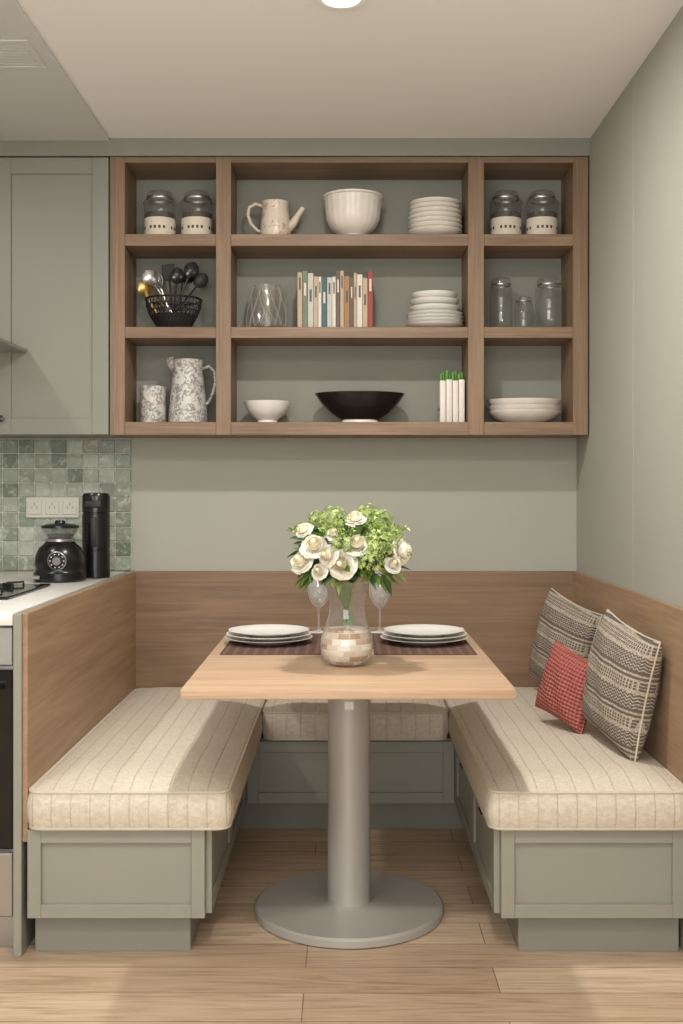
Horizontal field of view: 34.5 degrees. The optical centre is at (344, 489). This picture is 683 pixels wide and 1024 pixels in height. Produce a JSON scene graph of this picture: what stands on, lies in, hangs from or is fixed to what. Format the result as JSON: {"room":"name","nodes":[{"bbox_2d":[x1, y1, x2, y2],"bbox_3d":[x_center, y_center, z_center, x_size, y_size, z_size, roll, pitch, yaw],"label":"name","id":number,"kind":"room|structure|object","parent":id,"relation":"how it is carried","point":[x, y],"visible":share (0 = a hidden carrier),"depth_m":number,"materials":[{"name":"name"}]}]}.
{"room":"kitchen dining nook","nodes":[
{"label":"kitchen dining nook","id":0,"kind":"room"},
{"bbox_2d":[0,571,125,625],"bbox_3d":[-1.538,0.341,3.653,1.324,0.033,1.507,0,0,0],"label":"countertop","id":1,"kind":"structure","parent":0,"point":[9,607],"depth_m":3.49,"materials":[{"name":"white stone"}]},
{"bbox_2d":[0,581,50,599],"bbox_3d":[-1.278,0.313,3.485,0.565,0.022,0.470,0,0,0],"label":"gas cooktop","id":2,"kind":"object","parent":1,"relation":"in","point":[8,590],"visible":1,"depth_m":3.53,"materials":[{"name":"black glass"}]},
{"bbox_2d":[0,0,682,140],"bbox_3d":[-0.835,-1.369,1.460,3.730,0.092,6.120,0,0,0],"label":"ceiling","id":3,"kind":"structure","parent":0,"point":[117,68],"depth_m":3.46,"materials":[{"name":"paint"}]},
{"bbox_2d":[0,40,47,68],"bbox_3d":[-1.140,-1.321,3.340,0.420,0.004,0.220,0,0,0],"label":"ceiling vent","id":4,"kind":"object","parent":3,"relation":"attached to","point":[14,54],"depth_m":3.35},
{"bbox_2d":[316,0,365,9],"bbox_3d":[-0.010,-1.329,2.965,0.144,0.012,0.144,0,0,0],"label":"recessed light","id":5,"kind":"object","parent":3,"relation":"in","point":[332,4],"visible":1,"depth_m":3.00,"materials":[{"name":"paint"}]},
{"bbox_2d":[0,829,682,1023],"bbox_3d":[-0.835,1.260,1.460,3.730,0.060,6.120,0,0,0],"label":"floor","id":6,"kind":"structure","parent":0,"point":[470,968],"depth_m":2.79,"materials":[{"name":"brown wood"}]},
{"bbox_2d":[0,625,12,946],"bbox_3d":[-1.188,0.796,3.212,0.613,0.868,0.676,0,0,0],"label":"built-in oven","id":7,"kind":"object","parent":6,"relation":"on","point":[6,632],"visible":0.25,"depth_m":2.94,"materials":[{"name":"metal"}]},
{"bbox_2d":[13,571,682,956],"bbox_3d":[0.028,0.777,3.309,1.803,0.905,2.218,0,0,0],"label":"bench","id":8,"kind":"object","parent":6,"relation":"on","point":[132,797],"visible":0.77,"depth_m":3.15,"materials":[{"name":"beige fabric"}]},
{"bbox_2d":[26,687,266,827],"bbox_3d":[-0.570,0.828,3.638,0.551,0.130,1.527,0,0,0],"label":"cushion","id":9,"kind":"object","parent":8,"relation":"on","point":[148,757],"depth_m":3.09,"materials":[{"name":"fabric"}]},
{"bbox_2d":[262,699,448,738],"bbox_3d":[0.037,0.828,4.155,0.677,0.130,0.492,0,0,0],"label":"cushion","id":10,"kind":"object","parent":8,"relation":"on","point":[281,718],"depth_m":3.92,"materials":[{"name":"fabric"}]},
{"bbox_2d":[535,640,587,733],"bbox_3d":[0.717,0.631,3.530,0.121,0.277,0.280,0,0,-31],"label":"throw pillow","id":11,"kind":"object","parent":8,"relation":"on","point":[560,690],"visible":0.83,"depth_m":3.48,"materials":[{"name":"red fabric"}]},
{"bbox_2d":[443,687,682,827],"bbox_3d":[0.645,0.828,3.638,0.548,0.130,1.527,0,0,0],"label":"cushion","id":12,"kind":"object","parent":8,"relation":"on","point":[523,766],"depth_m":3.03,"materials":[{"name":"fabric"}]},
{"bbox_2d":[529,588,602,679],"bbox_3d":[0.805,0.574,4.040,0.164,0.404,0.400,0,0,-15],"label":"throw pillow","id":13,"kind":"object","parent":8,"relation":"on","point":[574,626],"visible":0.59,"depth_m":3.99,"materials":[{"name":"fabric"}]},
{"bbox_2d":[582,609,662,761],"bbox_3d":[0.819,0.573,3.270,0.163,0.407,0.412,0,0,-14],"label":"throw pillow","id":14,"kind":"object","parent":8,"relation":"on","point":[622,683],"visible":1,"depth_m":3.15,"materials":[{"name":"fabric"}]},
{"bbox_2d":[180,627,515,948],"bbox_3d":[0.008,0.855,3.250,0.810,0.750,1.200,0,0,0],"label":"pedestal dining table","id":15,"kind":"object","parent":6,"relation":"on","point":[348,905],"visible":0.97,"depth_m":3.10,"materials":[{"name":"brown wood"}]},
{"bbox_2d":[220,633,321,654],"bbox_3d":[-0.217,0.478,3.430,0.295,0.003,0.460,0,0,0],"label":"woven placemat","id":16,"kind":"object","parent":15,"relation":"on","point":[311,646],"visible":0.48,"depth_m":3.31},
{"bbox_2d":[225,624,312,645],"bbox_3d":[-0.238,0.455,3.440,0.274,0.041,0.274,0,0,0],"label":"plate stack","id":17,"kind":"object","parent":16,"relation":"on","point":[260,634],"visible":1,"depth_m":3.43,"materials":[{"name":"white ceramic"}]},
{"bbox_2d":[308,582,329,632],"bbox_3d":[-0.088,0.376,3.690,0.074,0.205,0.074,0,0,0],"label":"wine glass","id":18,"kind":"object","parent":15,"relation":"on","point":[310,598],"visible":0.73,"depth_m":3.68,"materials":[{"name":"clear glass"}]},
{"bbox_2d":[320,579,373,666],"bbox_3d":[0.005,0.364,3.020,0.147,0.231,0.147,0,0,0],"label":"glass vase","id":19,"kind":"object","parent":15,"relation":"on","point":[341,646],"visible":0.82,"depth_m":2.97,"materials":[{"name":"beige glass"}]},
{"bbox_2d":[287,502,411,624],"bbox_3d":[0.015,0.200,3.019,0.342,0.338,0.319,0,0,5],"label":"flower bouquet","id":20,"kind":"object","parent":19,"relation":"in","point":[366,539],"visible":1,"depth_m":2.92,"materials":[{"name":"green plant"}]},
{"bbox_2d":[369,583,389,632],"bbox_3d":[0.117,0.376,3.690,0.074,0.205,0.074,0,0,0],"label":"wine glass","id":21,"kind":"object","parent":15,"relation":"on","point":[388,597],"visible":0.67,"depth_m":3.68,"materials":[{"name":"clear glass"}]},
{"bbox_2d":[371,633,476,654],"bbox_3d":[0.235,0.478,3.430,0.300,0.003,0.460,0,0,0],"label":"woven placemat","id":22,"kind":"object","parent":15,"relation":"on","point":[382,646],"visible":0.48,"depth_m":3.31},
{"bbox_2d":[380,624,467,645],"bbox_3d":[0.247,0.455,3.440,0.274,0.041,0.274,0,0,0],"label":"plate stack","id":23,"kind":"object","parent":22,"relation":"on","point":[410,634],"visible":1,"depth_m":3.43,"materials":[{"name":"white ceramic"}]},
{"bbox_3d":[-1.539,0.794,3.668,1.322,0.871,1.477,0,0,0],"label":"kitchen base cabinet","id":24,"kind":"object","parent":6,"relation":"on","visible":0},
{"bbox_2d":[31,520,85,582],"bbox_3d":[-1.018,0.215,3.926,0.184,0.218,0.192,0,0,0],"label":"coffee grinder","id":25,"kind":"object","parent":24,"relation":"on","point":[60,559],"visible":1,"depth_m":3.87,"materials":[{"name":"black plastic"}]},
{"bbox_2d":[82,493,109,578],"bbox_3d":[-0.923,0.167,4.077,0.102,0.315,0.107,0,0,0],"label":"insulated bottle","id":26,"kind":"object","parent":24,"relation":"on","point":[95,506],"visible":0.98,"depth_m":4.04,"materials":[{"name":"black plastic"}]},
{"bbox_2d":[126,438,575,571],"bbox_3d":[-0.835,-0.052,4.470,3.730,2.565,0.100,0,0,0],"label":"wall","id":27,"kind":"structure","parent":0,"point":[198,504],"depth_m":4.42,"materials":[{"name":"green paint"}]},
{"bbox_2d":[0,157,120,437],"bbox_3d":[-1.548,-0.738,4.285,1.303,1.057,0.267,0,0,0],"label":"upper cabinet","id":28,"kind":"object","parent":27,"relation":"attached to","point":[55,211],"visible":0.99,"depth_m":4.19,"materials":[{"name":"green paint"}]},
{"bbox_2d":[0,337,26,351],"bbox_3d":[-1.552,-0.889,3.989,0.695,0.742,0.377,0,0,0],"label":"range hood","id":29,"kind":"object","parent":28,"relation":"attached to","point":[5,346],"visible":1,"depth_m":4.04,"materials":[{"name":"metal"}]},
{"bbox_2d":[0,438,130,570],"bbox_3d":[-1.529,0.059,4.413,1.342,0.531,0.012,0,0,0],"label":"tile backsplash","id":30,"kind":"structure","parent":27,"relation":"attached to","point":[29,467],"depth_m":4.41,"materials":[{"name":"tile"}]},
{"bbox_2d":[26,497,78,517],"bbox_3d":[-1.169,0.070,4.401,0.208,0.080,0.013,0,0,0],"label":"wall outlet","id":31,"kind":"object","parent":30,"relation":"attached to","point":[36,507],"visible":1,"depth_m":4.39,"materials":[{"name":"plastic"}]},
{"bbox_2d":[0,138,589,158],"bbox_3d":[-0.835,-1.302,4.296,3.530,0.067,0.248,0,0,0],"label":"trim","id":32,"kind":"structure","parent":27,"relation":"attached to","point":[115,147],"depth_m":4.17,"materials":[{"name":"green paint"}]},
{"bbox_2d":[110,157,587,437],"bbox_3d":[0.015,-0.738,4.299,1.818,1.057,0.238,0,0,0],"label":"wall shelf unit","id":33,"kind":"object","parent":27,"relation":"attached to","point":[499,350],"visible":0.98,"depth_m":4.35,"materials":[{"name":"brown wood"}]},
{"bbox_2d":[140,385,165,421],"bbox_3d":[-0.750,-0.332,4.300,0.102,0.146,0.102,0,0,0],"label":"cup","id":34,"kind":"object","parent":33,"relation":"on","point":[152,397],"visible":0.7,"depth_m":4.26,"materials":[{"name":"grey ceramic"}]},
{"bbox_2d":[143,194,175,233],"bbox_3d":[-0.724,-1.071,4.300,0.126,0.190,0.124,0,0,0],"label":"canister","id":35,"kind":"object","parent":33,"relation":"on","point":[155,222],"visible":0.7,"depth_m":4.25,"materials":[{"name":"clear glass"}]},
{"bbox_2d":[138,262,207,326],"bbox_3d":[-0.668,-0.755,4.290,0.224,0.265,0.224,0,0,-45],"label":"utensil basket","id":36,"kind":"object","parent":33,"relation":"on","point":[172,318],"visible":0.91,"depth_m":4.26,"materials":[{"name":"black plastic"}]},
{"bbox_2d":[166,357,215,421],"bbox_3d":[-0.608,-0.388,4.296,0.166,0.257,0.154,0,0,40],"label":"pitcher","id":37,"kind":"object","parent":33,"relation":"on","point":[188,403],"visible":0.84,"depth_m":4.25,"materials":[{"name":"grey ceramic"}]},
{"bbox_2d":[181,194,212,233],"bbox_3d":[-0.578,-1.071,4.300,0.126,0.190,0.124,0,0,0],"label":"canister","id":38,"kind":"object","parent":33,"relation":"on","point":[192,222],"visible":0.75,"depth_m":4.25,"materials":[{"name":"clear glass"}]},
{"bbox_2d":[246,284,287,326],"bbox_3d":[-0.305,-0.709,4.295,0.165,0.170,0.164,0,0,0],"label":"glass vase","id":39,"kind":"object","parent":33,"relation":"on","point":[262,324],"visible":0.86,"depth_m":4.28,"materials":[{"name":"clear glass"}]},
{"bbox_2d":[244,400,290,421],"bbox_3d":[-0.303,-0.302,4.300,0.188,0.086,0.188,0,0,0],"label":"bowl","id":40,"kind":"object","parent":33,"relation":"on","point":[261,410],"visible":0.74,"depth_m":4.24,"materials":[{"name":"white ceramic"}]},
{"bbox_2d":[246,199,304,233],"bbox_3d":[-0.272,-1.049,4.300,0.210,0.152,0.120,0,0,26],"label":"teapot","id":41,"kind":"object","parent":33,"relation":"on","point":[275,219],"visible":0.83,"depth_m":4.26,"materials":[{"name":"beige ceramic"}]},
{"bbox_2d":[297,270,372,326],"bbox_3d":[-0.037,-0.731,4.293,0.289,0.221,0.162,0,0,0],"label":"books","id":42,"kind":"object","parent":33,"relation":"on","point":[341,300],"visible":0.85,"depth_m":4.21,"materials":[{"name":"paper"}]},
{"bbox_2d":[322,189,382,233],"bbox_3d":[0.031,-1.058,4.285,0.238,0.168,0.238,0,0,0],"label":"mixing bowl","id":43,"kind":"object","parent":33,"relation":"on","point":[347,211],"visible":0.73,"depth_m":4.20,"materials":[{"name":"white ceramic"}]},
{"bbox_2d":[315,391,404,421],"bbox_3d":[0.058,-0.318,4.295,0.352,0.118,0.218,0,0,0],"label":"serving bowl","id":44,"kind":"object","parent":33,"relation":"on","point":[349,406],"visible":0.81,"depth_m":4.23,"materials":[{"name":"ceramic"}]},
{"bbox_2d":[406,290,463,326],"bbox_3d":[0.350,-0.693,4.295,0.226,0.144,0.226,0,0,0],"label":"plate stack","id":45,"kind":"object","parent":33,"relation":"on","point":[430,308],"visible":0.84,"depth_m":4.22,"materials":[{"name":"white ceramic"}]},
{"bbox_2d":[408,197,462,233],"bbox_3d":[0.352,-1.046,4.295,0.214,0.145,0.214,0,0,0],"label":"bowls","id":46,"kind":"object","parent":33,"relation":"on","point":[427,215],"visible":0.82,"depth_m":4.21,"materials":[{"name":"white ceramic"}]},
{"bbox_2d":[438,370,464,421],"bbox_3d":[0.414,-0.364,4.282,0.096,0.209,0.095,0,0,0],"label":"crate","id":47,"kind":"object","parent":33,"relation":"on","point":[451,392],"visible":0.87,"depth_m":4.24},
{"bbox_2d":[490,194,521,233],"bbox_3d":[0.628,-1.071,4.300,0.126,0.190,0.124,0,0,0],"label":"canister","id":48,"kind":"object","parent":33,"relation":"on","point":[501,222],"visible":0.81,"depth_m":4.25,"materials":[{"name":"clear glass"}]},
{"bbox_2d":[487,398,561,421],"bbox_3d":[0.700,-0.305,4.295,0.292,0.092,0.222,0,0,0],"label":"bowls","id":49,"kind":"object","parent":33,"relation":"on","point":[501,409],"visible":0.95,"depth_m":4.21,"materials":[{"name":"white ceramic"}]},
{"bbox_2d":[526,193,558,233],"bbox_3d":[0.770,-1.071,4.300,0.126,0.190,0.124,0,0,0],"label":"canister","id":50,"kind":"object","parent":33,"relation":"on","point":[537,222],"visible":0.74,"depth_m":4.25,"materials":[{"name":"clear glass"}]},
{"bbox_2d":[535,279,561,326],"bbox_3d":[0.797,-0.724,4.300,0.104,0.203,0.104,0,0,0],"label":"storage jar","id":51,"kind":"object","parent":33,"relation":"in","point":[558,284],"visible":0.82,"depth_m":4.30,"materials":[{"name":"clear glass"}]},
{"bbox_2d":[576,6,682,607],"bbox_3d":[0.980,-0.052,1.410,0.100,2.565,6.020,0,0,0],"label":"wall","id":52,"kind":"structure","parent":0,"point":[629,462],"depth_m":3.51,"materials":[{"name":"green paint"}]}
]}

